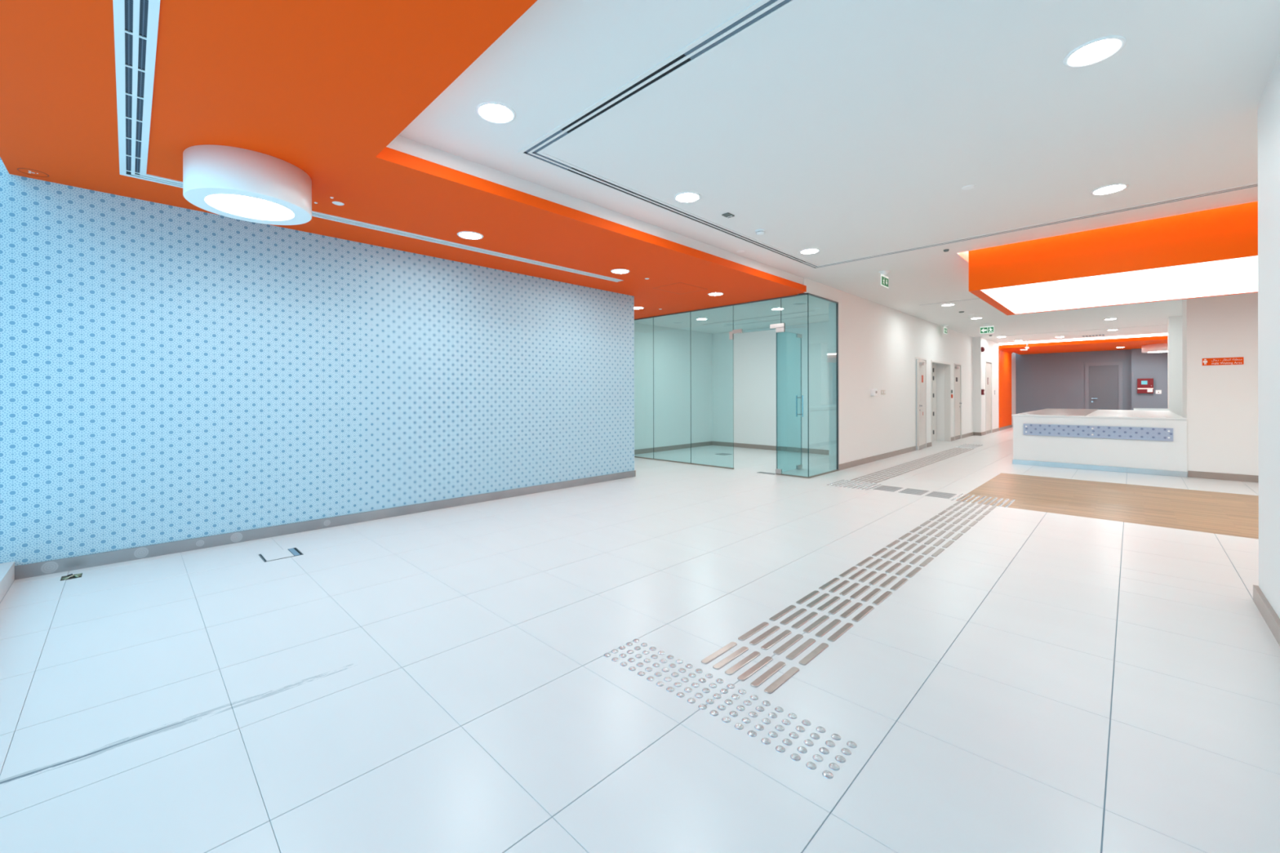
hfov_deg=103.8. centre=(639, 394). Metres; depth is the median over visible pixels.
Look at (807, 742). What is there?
stud
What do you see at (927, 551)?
bar
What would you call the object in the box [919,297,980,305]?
ceiling slot
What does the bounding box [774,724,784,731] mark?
stud
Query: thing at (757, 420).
wall
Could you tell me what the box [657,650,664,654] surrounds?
stud
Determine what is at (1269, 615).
baseboard
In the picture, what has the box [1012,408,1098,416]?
countertop
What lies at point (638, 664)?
stud
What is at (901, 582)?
bar
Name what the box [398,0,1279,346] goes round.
ceiling
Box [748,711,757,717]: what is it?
stud
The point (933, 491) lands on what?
bar
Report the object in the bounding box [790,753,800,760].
stud
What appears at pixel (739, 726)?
stud
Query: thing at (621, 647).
stud
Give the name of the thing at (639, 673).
stud
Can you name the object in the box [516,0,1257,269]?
ceiling vent
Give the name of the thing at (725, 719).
stud
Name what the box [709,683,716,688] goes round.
stud
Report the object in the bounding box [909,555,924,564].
bar
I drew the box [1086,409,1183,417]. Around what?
countertop
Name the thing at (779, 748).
stud
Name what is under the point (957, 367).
door
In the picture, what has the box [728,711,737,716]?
stud
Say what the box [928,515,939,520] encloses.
bar
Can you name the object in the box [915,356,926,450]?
door
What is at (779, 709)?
stud
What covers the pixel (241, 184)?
lamp
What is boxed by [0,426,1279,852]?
floor
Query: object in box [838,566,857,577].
bar
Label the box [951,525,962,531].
bar
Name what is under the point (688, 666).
stud
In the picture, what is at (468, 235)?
diffuser
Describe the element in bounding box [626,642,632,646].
stud
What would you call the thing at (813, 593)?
bar
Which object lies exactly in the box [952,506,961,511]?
bar
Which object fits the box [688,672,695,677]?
stud
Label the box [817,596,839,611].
bar
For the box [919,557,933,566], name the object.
bar
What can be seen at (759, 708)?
stud
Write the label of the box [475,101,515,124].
recessed light
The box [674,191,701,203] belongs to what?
recessed light
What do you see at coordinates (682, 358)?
wall
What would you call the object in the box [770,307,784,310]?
recessed light
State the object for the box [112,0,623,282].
ceiling vent
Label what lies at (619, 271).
diffuser
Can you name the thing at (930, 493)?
bar
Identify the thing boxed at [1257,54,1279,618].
wall
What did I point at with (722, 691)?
stud
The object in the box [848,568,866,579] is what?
bar
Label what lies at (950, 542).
bar
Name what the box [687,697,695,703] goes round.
stud
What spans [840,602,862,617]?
bar
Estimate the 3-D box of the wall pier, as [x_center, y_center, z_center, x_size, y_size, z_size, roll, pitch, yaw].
[12.939,-0.273,11.191,1.600,3.060,0.500,0,0,44]
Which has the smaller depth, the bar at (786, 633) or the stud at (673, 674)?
the stud at (673, 674)
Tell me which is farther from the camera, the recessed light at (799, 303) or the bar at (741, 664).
the recessed light at (799, 303)
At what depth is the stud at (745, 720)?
1.97 m
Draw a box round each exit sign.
[879,270,890,288]
[942,324,948,333]
[980,323,994,333]
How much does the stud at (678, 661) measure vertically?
0.005 m
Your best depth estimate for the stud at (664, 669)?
2.34 m
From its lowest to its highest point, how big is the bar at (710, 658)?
0.005 m
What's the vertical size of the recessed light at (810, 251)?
0.007 m
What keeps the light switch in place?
attached to the wall at (879, 345)
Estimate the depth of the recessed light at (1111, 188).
4.34 m
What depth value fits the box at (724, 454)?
10.78 m
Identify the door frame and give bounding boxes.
[930,360,951,446]
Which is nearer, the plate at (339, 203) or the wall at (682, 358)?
the plate at (339, 203)
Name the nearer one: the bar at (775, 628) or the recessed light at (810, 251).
the bar at (775, 628)
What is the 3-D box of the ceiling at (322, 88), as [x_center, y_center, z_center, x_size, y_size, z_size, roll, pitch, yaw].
[0.593,-1.715,6.461,9.703,0.320,11.220,0,0,44]
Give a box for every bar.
[701,641,737,664]
[712,646,748,669]
[724,651,760,675]
[737,622,768,640]
[737,656,773,681]
[749,626,780,645]
[750,661,786,687]
[760,630,791,649]
[764,666,799,693]
[768,604,795,621]
[773,634,803,654]
[780,608,806,625]
[785,638,815,660]
[791,612,817,629]
[795,590,819,604]
[799,643,828,665]
[803,615,829,633]
[806,593,829,607]
[814,618,840,637]
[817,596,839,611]
[818,577,839,590]
[827,622,853,641]
[828,580,849,592]
[828,599,851,614]
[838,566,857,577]
[839,582,859,595]
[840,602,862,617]
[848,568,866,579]
[849,585,870,599]
[851,605,874,622]
[856,556,873,566]
[858,571,876,582]
[861,588,880,601]
[865,558,882,568]
[868,573,887,585]
[871,547,887,556]
[872,591,892,604]
[875,560,892,570]
[879,575,897,587]
[880,549,896,558]
[884,562,901,573]
[885,540,899,547]
[889,577,907,590]
[890,551,905,560]
[894,541,908,549]
[895,564,911,575]
[898,533,911,539]
[899,553,914,562]
[900,491,923,494]
[903,542,917,551]
[905,567,921,577]
[906,534,919,541]
[909,526,921,533]
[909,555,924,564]
[912,544,925,553]
[915,535,928,542]
[917,527,929,533]
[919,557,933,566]
[920,520,931,526]
[921,546,935,555]
[924,537,936,544]
[925,495,950,498]
[926,528,937,535]
[927,521,938,527]
[928,493,952,497]
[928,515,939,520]
[929,493,954,496]
[931,548,944,556]
[933,491,956,494]
[933,538,945,546]
[934,530,946,537]
[935,523,946,528]
[937,510,947,515]
[937,515,946,521]
[942,531,954,538]
[942,540,954,547]
[943,524,954,530]
[944,517,955,522]
[945,511,955,515]
[946,505,955,510]
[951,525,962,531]
[951,533,963,540]
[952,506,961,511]
[952,511,962,517]
[952,518,962,524]
[960,513,969,518]
[960,519,970,524]
[960,526,971,533]
[967,508,976,513]
[968,514,977,519]
[968,520,977,526]
[973,503,982,508]
[974,509,982,514]
[975,515,985,520]
[981,504,989,509]
[982,510,991,515]
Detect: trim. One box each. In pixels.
[0,561,14,602]
[998,335,1167,430]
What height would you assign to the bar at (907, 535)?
0.005 m
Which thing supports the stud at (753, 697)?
on the floor
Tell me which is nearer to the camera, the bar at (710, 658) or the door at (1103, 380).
the bar at (710, 658)
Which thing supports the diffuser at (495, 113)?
attached to the recessed light at (493, 112)
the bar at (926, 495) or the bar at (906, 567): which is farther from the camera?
the bar at (926, 495)
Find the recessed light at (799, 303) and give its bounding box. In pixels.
[792,302,807,305]
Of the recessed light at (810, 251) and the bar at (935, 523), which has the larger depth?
the recessed light at (810, 251)
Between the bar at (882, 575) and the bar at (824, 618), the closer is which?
the bar at (824, 618)
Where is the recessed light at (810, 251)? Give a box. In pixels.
[799,248,820,254]
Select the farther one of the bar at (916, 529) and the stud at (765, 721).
the bar at (916, 529)
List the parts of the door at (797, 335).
handle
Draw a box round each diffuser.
[206,194,293,218]
[459,232,480,238]
[479,104,512,121]
[612,269,627,273]
[676,193,698,201]
[709,293,721,295]
[801,248,817,253]
[1068,39,1119,65]
[1093,185,1124,194]
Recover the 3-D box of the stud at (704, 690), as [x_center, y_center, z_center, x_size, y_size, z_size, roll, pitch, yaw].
[0.287,1.283,2.179,0.036,0.005,0.035,0,0,44]
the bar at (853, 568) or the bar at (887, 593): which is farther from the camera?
the bar at (853, 568)
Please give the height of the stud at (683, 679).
0.005 m
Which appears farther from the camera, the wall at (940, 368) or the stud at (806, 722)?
the wall at (940, 368)
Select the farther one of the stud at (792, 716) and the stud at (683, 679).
the stud at (683, 679)
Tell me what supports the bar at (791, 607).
on the floor
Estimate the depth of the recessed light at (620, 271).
6.31 m
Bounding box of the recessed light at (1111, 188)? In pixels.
[1090,183,1128,195]
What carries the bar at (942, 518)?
on the floor
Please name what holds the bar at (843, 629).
on the floor
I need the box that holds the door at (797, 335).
[776,331,803,472]
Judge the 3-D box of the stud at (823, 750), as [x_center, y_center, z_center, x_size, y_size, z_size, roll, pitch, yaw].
[0.664,1.282,1.810,0.036,0.005,0.035,0,0,44]
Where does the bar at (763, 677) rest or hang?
on the floor
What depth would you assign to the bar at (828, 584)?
3.39 m
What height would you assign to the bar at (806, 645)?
0.005 m
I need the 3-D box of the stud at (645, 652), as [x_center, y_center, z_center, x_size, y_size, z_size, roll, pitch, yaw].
[0.029,1.283,2.503,0.036,0.005,0.035,0,0,44]
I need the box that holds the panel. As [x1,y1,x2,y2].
[1137,378,1153,393]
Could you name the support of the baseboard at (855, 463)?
attached to the wall at (879, 345)
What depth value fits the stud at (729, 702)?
2.09 m
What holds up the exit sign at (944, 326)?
hanging from the ceiling at (846, 130)
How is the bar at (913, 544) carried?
on the floor
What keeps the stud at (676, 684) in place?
on the floor
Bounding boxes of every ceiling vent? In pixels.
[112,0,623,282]
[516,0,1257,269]
[1081,334,1104,337]
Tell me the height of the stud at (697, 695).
0.005 m
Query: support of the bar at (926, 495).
on the floor
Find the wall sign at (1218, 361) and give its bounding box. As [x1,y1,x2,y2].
[1202,356,1244,365]
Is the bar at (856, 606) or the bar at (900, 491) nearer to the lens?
the bar at (856, 606)
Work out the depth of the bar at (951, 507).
5.64 m
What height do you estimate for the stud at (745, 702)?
0.005 m
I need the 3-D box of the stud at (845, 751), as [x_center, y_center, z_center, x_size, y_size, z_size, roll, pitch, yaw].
[0.741,1.282,1.805,0.036,0.005,0.035,0,0,44]
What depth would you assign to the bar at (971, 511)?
5.52 m
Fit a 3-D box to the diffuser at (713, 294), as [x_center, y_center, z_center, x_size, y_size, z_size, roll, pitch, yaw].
[1.167,-1.554,7.747,0.198,0.001,0.198,0,0,44]
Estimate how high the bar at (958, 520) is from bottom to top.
0.005 m
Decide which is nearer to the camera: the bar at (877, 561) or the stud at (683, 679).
the stud at (683, 679)
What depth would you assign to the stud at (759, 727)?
1.93 m
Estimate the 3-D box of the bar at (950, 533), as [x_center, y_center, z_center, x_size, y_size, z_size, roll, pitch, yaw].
[2.813,1.277,4.572,0.036,0.005,0.274,0,0,44]
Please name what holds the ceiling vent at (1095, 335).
in the ceiling at (846, 130)
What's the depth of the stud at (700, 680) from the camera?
2.25 m
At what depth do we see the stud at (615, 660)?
2.43 m
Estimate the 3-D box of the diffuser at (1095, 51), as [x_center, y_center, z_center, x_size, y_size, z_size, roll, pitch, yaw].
[2.354,-1.776,2.604,0.198,0.001,0.198,0,0,44]
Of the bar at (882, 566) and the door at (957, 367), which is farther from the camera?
the door at (957, 367)
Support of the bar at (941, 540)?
on the floor
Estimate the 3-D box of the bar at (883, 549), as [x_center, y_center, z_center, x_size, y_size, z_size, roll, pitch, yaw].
[1.952,1.279,4.084,0.036,0.005,0.274,0,0,44]
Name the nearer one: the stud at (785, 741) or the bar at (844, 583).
the stud at (785, 741)
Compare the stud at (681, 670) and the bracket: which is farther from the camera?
the bracket
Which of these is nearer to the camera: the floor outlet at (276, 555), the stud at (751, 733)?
the stud at (751, 733)
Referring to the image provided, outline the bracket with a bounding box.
[1024,340,1029,348]
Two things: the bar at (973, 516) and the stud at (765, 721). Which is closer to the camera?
the stud at (765, 721)
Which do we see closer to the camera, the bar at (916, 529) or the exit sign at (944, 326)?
the bar at (916, 529)
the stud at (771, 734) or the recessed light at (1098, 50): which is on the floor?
the stud at (771, 734)
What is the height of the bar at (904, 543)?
0.005 m
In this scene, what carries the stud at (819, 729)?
on the floor
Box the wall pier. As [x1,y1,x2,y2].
[1167,315,1182,417]
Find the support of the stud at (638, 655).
on the floor
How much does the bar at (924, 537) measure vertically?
0.005 m
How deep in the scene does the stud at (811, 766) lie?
1.73 m
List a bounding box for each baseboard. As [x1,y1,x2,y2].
[14,470,635,579]
[634,440,829,454]
[839,424,1012,470]
[1187,471,1258,482]
[1253,585,1279,645]
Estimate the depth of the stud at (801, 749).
1.81 m
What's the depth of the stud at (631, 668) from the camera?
2.35 m
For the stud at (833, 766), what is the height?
0.005 m
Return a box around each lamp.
[182,144,311,225]
[1141,342,1167,352]
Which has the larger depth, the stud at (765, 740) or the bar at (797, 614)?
the bar at (797, 614)
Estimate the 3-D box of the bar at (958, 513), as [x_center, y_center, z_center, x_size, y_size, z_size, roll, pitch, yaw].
[3.382,1.276,5.347,0.036,0.005,0.274,0,0,44]
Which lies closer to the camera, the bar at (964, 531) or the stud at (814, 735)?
the stud at (814, 735)
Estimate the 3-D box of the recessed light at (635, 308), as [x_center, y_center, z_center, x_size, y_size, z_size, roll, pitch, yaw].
[-0.047,-1.550,8.966,0.244,0.007,0.244,0,0,44]
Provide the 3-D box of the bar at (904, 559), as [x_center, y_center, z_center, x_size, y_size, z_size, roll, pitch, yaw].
[2.098,1.279,3.941,0.036,0.005,0.274,0,0,44]
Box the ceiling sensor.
[721,212,734,217]
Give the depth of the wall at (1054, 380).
19.58 m
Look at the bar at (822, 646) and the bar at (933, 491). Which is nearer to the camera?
the bar at (822, 646)
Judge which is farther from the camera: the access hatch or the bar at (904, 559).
the access hatch
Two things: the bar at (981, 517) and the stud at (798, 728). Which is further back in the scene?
the bar at (981, 517)
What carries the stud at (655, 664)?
on the floor
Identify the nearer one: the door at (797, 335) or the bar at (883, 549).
the bar at (883, 549)
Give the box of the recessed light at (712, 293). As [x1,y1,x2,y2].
[707,292,723,295]
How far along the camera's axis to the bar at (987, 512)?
5.41 m
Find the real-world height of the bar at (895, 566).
0.005 m
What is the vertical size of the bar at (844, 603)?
0.005 m
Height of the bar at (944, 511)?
0.005 m
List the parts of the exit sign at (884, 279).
sign plate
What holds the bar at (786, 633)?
on the floor
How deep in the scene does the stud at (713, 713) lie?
2.02 m
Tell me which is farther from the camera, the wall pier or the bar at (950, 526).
the wall pier
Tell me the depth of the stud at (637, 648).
2.54 m
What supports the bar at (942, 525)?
on the floor
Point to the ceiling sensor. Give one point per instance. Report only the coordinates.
(727, 215)
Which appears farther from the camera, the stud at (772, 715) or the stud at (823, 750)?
the stud at (772, 715)
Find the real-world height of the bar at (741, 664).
0.005 m
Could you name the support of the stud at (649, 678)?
on the floor
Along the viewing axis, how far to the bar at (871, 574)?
3.52 m
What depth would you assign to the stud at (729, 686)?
2.21 m
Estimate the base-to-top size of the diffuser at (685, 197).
0.001 m
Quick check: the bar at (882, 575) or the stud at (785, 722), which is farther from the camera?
the bar at (882, 575)
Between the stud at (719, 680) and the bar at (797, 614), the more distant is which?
the bar at (797, 614)
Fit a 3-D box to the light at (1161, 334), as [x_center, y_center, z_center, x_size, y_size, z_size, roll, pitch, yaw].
[15.421,-1.898,15.438,7.200,0.300,0.045,0,0,44]
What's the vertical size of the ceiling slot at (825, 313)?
0.004 m
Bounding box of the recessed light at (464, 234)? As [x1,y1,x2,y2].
[457,231,483,239]
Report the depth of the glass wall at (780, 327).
8.46 m
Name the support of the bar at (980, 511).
on the floor
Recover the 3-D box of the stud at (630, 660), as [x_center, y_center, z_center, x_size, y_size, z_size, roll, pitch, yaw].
[-0.042,1.284,2.431,0.036,0.005,0.035,0,0,44]
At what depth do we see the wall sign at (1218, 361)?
7.47 m
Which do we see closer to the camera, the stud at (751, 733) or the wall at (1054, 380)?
the stud at (751, 733)
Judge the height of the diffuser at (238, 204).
0.001 m
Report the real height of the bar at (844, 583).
0.005 m
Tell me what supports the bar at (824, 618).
on the floor
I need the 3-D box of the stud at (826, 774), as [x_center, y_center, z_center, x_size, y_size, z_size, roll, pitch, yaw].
[0.634,1.282,1.696,0.036,0.005,0.035,0,0,44]
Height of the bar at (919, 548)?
0.005 m
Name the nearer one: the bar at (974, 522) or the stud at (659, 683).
the stud at (659, 683)
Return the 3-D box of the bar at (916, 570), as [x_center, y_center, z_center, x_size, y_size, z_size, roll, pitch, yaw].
[1.974,1.279,3.618,0.036,0.005,0.274,0,0,44]
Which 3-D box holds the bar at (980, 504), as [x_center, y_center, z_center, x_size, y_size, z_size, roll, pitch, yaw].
[3.875,1.275,5.752,0.036,0.005,0.274,0,0,44]
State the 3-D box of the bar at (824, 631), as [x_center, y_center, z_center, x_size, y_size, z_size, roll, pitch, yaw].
[1.036,1.281,2.761,0.036,0.005,0.274,0,0,44]
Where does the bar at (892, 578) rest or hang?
on the floor
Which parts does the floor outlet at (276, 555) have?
lid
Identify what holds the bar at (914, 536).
on the floor
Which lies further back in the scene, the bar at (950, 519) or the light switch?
the light switch
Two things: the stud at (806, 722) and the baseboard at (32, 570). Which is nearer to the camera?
the stud at (806, 722)
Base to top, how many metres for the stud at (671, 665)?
0.005 m
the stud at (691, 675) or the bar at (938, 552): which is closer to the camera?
the stud at (691, 675)
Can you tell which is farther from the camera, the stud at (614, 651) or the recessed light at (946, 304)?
the recessed light at (946, 304)
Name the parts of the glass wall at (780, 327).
glass panel, glass panel, glass panel, rail, rail, glass panel, glass panel, glass panel, glass panel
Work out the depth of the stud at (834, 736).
1.88 m
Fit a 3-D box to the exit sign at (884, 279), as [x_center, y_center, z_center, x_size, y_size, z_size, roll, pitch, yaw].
[3.533,-1.672,7.247,0.256,0.220,0.150,0,0,-16]
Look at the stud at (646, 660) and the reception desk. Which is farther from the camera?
the reception desk
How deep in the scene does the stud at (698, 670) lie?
2.33 m
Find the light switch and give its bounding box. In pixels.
[880,390,885,394]
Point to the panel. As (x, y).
(1144, 385)
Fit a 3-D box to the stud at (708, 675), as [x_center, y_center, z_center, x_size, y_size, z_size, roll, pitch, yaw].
[0.316,1.283,2.293,0.036,0.005,0.035,0,0,44]
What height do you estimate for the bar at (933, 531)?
0.005 m
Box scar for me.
[17,168,48,177]
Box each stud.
[604,653,610,657]
[611,649,617,653]
[611,657,618,662]
[618,645,625,649]
[619,653,626,657]
[620,662,626,666]
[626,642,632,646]
[626,649,633,653]
[627,657,635,662]
[628,666,635,671]
[634,646,640,650]
[635,653,642,657]
[635,662,643,666]
[637,671,644,675]
[640,642,647,646]
[642,650,648,654]
[643,658,650,662]
[644,666,653,671]
[646,676,654,680]
[648,646,656,650]
[650,654,657,658]
[652,662,659,667]
[654,671,662,676]
[656,681,664,686]
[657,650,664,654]
[659,658,666,663]
[662,667,669,671]
[663,676,671,681]
[666,655,674,659]
[666,686,674,692]
[668,663,675,667]
[671,672,679,677]
[673,682,681,687]
[675,659,683,663]
[676,692,684,697]
[678,668,685,672]
[680,677,688,682]
[684,687,692,692]
[685,663,693,668]
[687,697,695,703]
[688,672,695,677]
[691,682,699,687]
[694,693,702,697]
[695,668,702,673]
[697,704,706,710]
[698,678,706,683]
[702,688,710,693]
[705,673,712,678]
[705,698,714,704]
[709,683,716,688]
[709,710,718,715]
[712,693,721,698]
[715,678,723,683]
[717,704,725,710]
[720,688,728,693]
[721,716,730,723]
[724,699,733,705]
[726,684,734,688]
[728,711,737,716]
[731,693,739,699]
[734,723,743,729]
[736,705,745,711]
[737,688,746,694]
[741,717,751,724]
[742,700,751,705]
[747,730,756,737]
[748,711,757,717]
[749,694,758,700]
[754,724,764,730]
[755,706,764,711]
[760,737,770,744]
[761,700,770,706]
[761,718,770,724]
[768,712,777,718]
[768,731,777,737]
[774,706,783,712]
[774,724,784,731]
[775,745,785,752]
[781,719,791,724]
[782,738,791,745]
[787,713,796,719]
[789,732,798,738]
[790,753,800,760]
[795,725,804,732]
[796,746,807,753]
[801,720,811,725]
[803,739,813,746]
[805,761,816,769]
[809,733,819,739]
[812,754,822,762]
[816,726,826,733]
[818,746,829,754]
[822,770,833,778]
[825,740,835,747]
[828,763,839,770]
[831,733,840,740]
[835,755,845,763]
[840,748,851,755]
[846,741,857,748]
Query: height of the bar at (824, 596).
0.005 m
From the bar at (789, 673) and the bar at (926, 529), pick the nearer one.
the bar at (789, 673)
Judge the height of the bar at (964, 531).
0.005 m
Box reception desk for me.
[1011,408,1186,477]
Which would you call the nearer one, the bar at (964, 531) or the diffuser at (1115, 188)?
the diffuser at (1115, 188)
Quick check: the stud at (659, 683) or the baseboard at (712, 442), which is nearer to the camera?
the stud at (659, 683)
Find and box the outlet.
[60,573,82,581]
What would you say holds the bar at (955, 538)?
on the floor
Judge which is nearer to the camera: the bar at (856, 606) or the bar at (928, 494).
the bar at (856, 606)
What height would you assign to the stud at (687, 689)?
0.005 m
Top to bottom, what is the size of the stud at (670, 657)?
0.005 m
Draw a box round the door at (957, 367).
[954,363,961,439]
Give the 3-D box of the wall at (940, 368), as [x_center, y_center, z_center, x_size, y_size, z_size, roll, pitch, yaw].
[7.588,-0.031,13.254,0.370,2.600,2.150,0,0,44]
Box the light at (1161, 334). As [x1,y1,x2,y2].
[999,333,1167,345]
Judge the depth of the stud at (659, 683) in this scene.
2.23 m
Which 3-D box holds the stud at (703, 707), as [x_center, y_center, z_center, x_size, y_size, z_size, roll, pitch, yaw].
[0.257,1.283,2.066,0.036,0.005,0.035,0,0,44]
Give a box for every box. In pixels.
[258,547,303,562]
[715,453,731,455]
[871,388,877,395]
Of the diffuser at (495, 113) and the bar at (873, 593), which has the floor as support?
the bar at (873, 593)
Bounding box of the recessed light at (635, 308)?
[634,306,644,309]
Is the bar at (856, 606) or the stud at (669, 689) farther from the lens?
the bar at (856, 606)
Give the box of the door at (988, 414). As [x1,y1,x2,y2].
[985,360,992,434]
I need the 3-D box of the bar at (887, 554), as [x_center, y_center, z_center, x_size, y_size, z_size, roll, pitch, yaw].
[2.001,1.279,4.036,0.036,0.005,0.274,0,0,44]
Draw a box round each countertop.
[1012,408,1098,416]
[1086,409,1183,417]
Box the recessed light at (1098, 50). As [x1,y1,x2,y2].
[1062,35,1126,67]
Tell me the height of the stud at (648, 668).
0.005 m
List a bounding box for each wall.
[0,157,634,565]
[634,293,839,478]
[634,322,712,449]
[711,321,829,449]
[803,278,1015,470]
[915,360,944,440]
[1015,349,1131,413]
[1131,348,1168,409]
[1182,292,1258,476]
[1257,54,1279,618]
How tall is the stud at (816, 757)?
0.005 m
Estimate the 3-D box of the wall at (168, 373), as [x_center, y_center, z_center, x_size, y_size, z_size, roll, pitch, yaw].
[-2.466,-0.259,5.662,0.250,3.100,6.530,0,0,44]
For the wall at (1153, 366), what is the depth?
17.61 m
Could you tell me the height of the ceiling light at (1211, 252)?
0.740 m
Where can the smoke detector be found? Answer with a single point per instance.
(758, 232)
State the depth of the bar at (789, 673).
2.25 m
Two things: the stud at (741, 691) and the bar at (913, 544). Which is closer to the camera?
the stud at (741, 691)
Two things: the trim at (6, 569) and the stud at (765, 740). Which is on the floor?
the stud at (765, 740)
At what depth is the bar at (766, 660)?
2.34 m
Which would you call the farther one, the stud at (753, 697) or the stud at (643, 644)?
the stud at (643, 644)
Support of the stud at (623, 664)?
on the floor
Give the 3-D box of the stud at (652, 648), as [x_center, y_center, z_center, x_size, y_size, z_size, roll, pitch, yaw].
[0.064,1.283,2.540,0.036,0.005,0.035,0,0,44]
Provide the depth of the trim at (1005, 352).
17.66 m
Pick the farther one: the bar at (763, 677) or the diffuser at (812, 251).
the diffuser at (812, 251)
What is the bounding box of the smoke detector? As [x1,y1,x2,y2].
[755,228,765,235]
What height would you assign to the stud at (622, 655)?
0.005 m
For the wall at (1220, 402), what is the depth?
7.49 m
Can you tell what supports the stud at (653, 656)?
on the floor
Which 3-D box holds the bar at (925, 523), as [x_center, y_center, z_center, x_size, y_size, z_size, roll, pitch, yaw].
[2.840,1.277,4.990,0.036,0.005,0.274,0,0,44]
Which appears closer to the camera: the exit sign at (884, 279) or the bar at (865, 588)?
the bar at (865, 588)
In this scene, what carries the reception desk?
on the floor
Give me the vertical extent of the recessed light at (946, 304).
0.007 m
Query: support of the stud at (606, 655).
on the floor
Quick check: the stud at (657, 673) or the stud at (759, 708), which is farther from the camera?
the stud at (657, 673)
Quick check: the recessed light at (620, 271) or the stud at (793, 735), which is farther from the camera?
the recessed light at (620, 271)
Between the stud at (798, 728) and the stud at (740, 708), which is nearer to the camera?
the stud at (798, 728)
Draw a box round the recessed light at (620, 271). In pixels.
[610,268,630,274]
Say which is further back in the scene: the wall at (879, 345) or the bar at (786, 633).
the wall at (879, 345)
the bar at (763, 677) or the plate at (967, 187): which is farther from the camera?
the plate at (967, 187)
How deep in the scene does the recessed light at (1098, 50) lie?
2.59 m
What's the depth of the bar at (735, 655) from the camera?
2.44 m
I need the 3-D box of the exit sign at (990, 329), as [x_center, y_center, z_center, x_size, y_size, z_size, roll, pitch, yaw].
[8.770,-1.673,12.685,0.150,0.240,0.256,0,0,-16]
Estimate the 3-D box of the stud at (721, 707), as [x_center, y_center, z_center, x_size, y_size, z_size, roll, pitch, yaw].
[0.335,1.283,2.061,0.036,0.005,0.035,0,0,44]
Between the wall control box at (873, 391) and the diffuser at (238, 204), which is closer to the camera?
the diffuser at (238, 204)
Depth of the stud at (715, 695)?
2.13 m
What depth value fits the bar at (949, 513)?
5.38 m
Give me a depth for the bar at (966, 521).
5.03 m
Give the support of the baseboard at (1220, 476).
attached to the wall at (1220, 402)
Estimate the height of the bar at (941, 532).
0.005 m
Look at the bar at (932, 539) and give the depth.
4.38 m
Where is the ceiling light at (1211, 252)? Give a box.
[968,200,1257,315]
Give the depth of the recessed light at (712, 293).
7.74 m
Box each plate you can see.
[332,200,344,205]
[757,471,776,475]
[961,184,975,190]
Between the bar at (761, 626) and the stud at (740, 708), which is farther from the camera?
the bar at (761, 626)
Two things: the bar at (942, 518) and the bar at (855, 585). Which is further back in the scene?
the bar at (942, 518)
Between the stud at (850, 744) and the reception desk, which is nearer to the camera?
the stud at (850, 744)
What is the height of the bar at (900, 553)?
0.005 m
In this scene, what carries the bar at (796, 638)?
on the floor
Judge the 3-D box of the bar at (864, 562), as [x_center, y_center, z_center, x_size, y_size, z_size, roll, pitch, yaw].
[1.730,1.280,3.858,0.036,0.005,0.274,0,0,44]
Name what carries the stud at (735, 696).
on the floor
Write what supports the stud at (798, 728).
on the floor
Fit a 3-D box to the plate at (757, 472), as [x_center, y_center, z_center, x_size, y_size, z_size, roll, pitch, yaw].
[2.074,1.281,8.194,0.320,0.003,0.120,0,0,44]
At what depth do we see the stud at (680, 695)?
2.14 m
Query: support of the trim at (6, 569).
attached to the wall at (168, 373)
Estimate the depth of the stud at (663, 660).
2.42 m
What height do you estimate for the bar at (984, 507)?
0.005 m
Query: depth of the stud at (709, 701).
2.10 m
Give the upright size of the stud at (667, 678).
0.005 m
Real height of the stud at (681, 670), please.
0.005 m
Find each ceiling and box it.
[0,0,828,333]
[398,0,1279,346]
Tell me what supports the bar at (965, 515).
on the floor
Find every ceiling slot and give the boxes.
[701,310,814,324]
[724,313,828,326]
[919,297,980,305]
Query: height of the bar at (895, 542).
0.005 m
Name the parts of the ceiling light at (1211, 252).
diffuser panel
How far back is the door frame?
13.71 m
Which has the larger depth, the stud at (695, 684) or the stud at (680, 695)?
the stud at (695, 684)
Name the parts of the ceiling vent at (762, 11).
blade, blade, blade, blade, blade, blade, blade, blade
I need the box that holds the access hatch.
[653,282,706,293]
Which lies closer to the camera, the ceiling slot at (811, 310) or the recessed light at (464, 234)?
the recessed light at (464, 234)
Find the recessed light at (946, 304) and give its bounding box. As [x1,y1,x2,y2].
[941,303,955,306]
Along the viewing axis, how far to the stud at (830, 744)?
1.84 m
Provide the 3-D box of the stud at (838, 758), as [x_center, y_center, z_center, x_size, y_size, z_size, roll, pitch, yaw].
[0.706,1.282,1.768,0.036,0.005,0.035,0,0,44]
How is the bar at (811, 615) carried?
on the floor
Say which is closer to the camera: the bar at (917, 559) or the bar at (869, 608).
the bar at (869, 608)
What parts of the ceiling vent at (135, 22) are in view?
blade, blade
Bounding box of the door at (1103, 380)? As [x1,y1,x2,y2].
[1084,361,1122,409]
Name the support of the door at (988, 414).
in the wall at (879, 345)
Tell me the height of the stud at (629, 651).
0.005 m
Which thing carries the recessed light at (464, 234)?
in the ceiling at (322, 88)

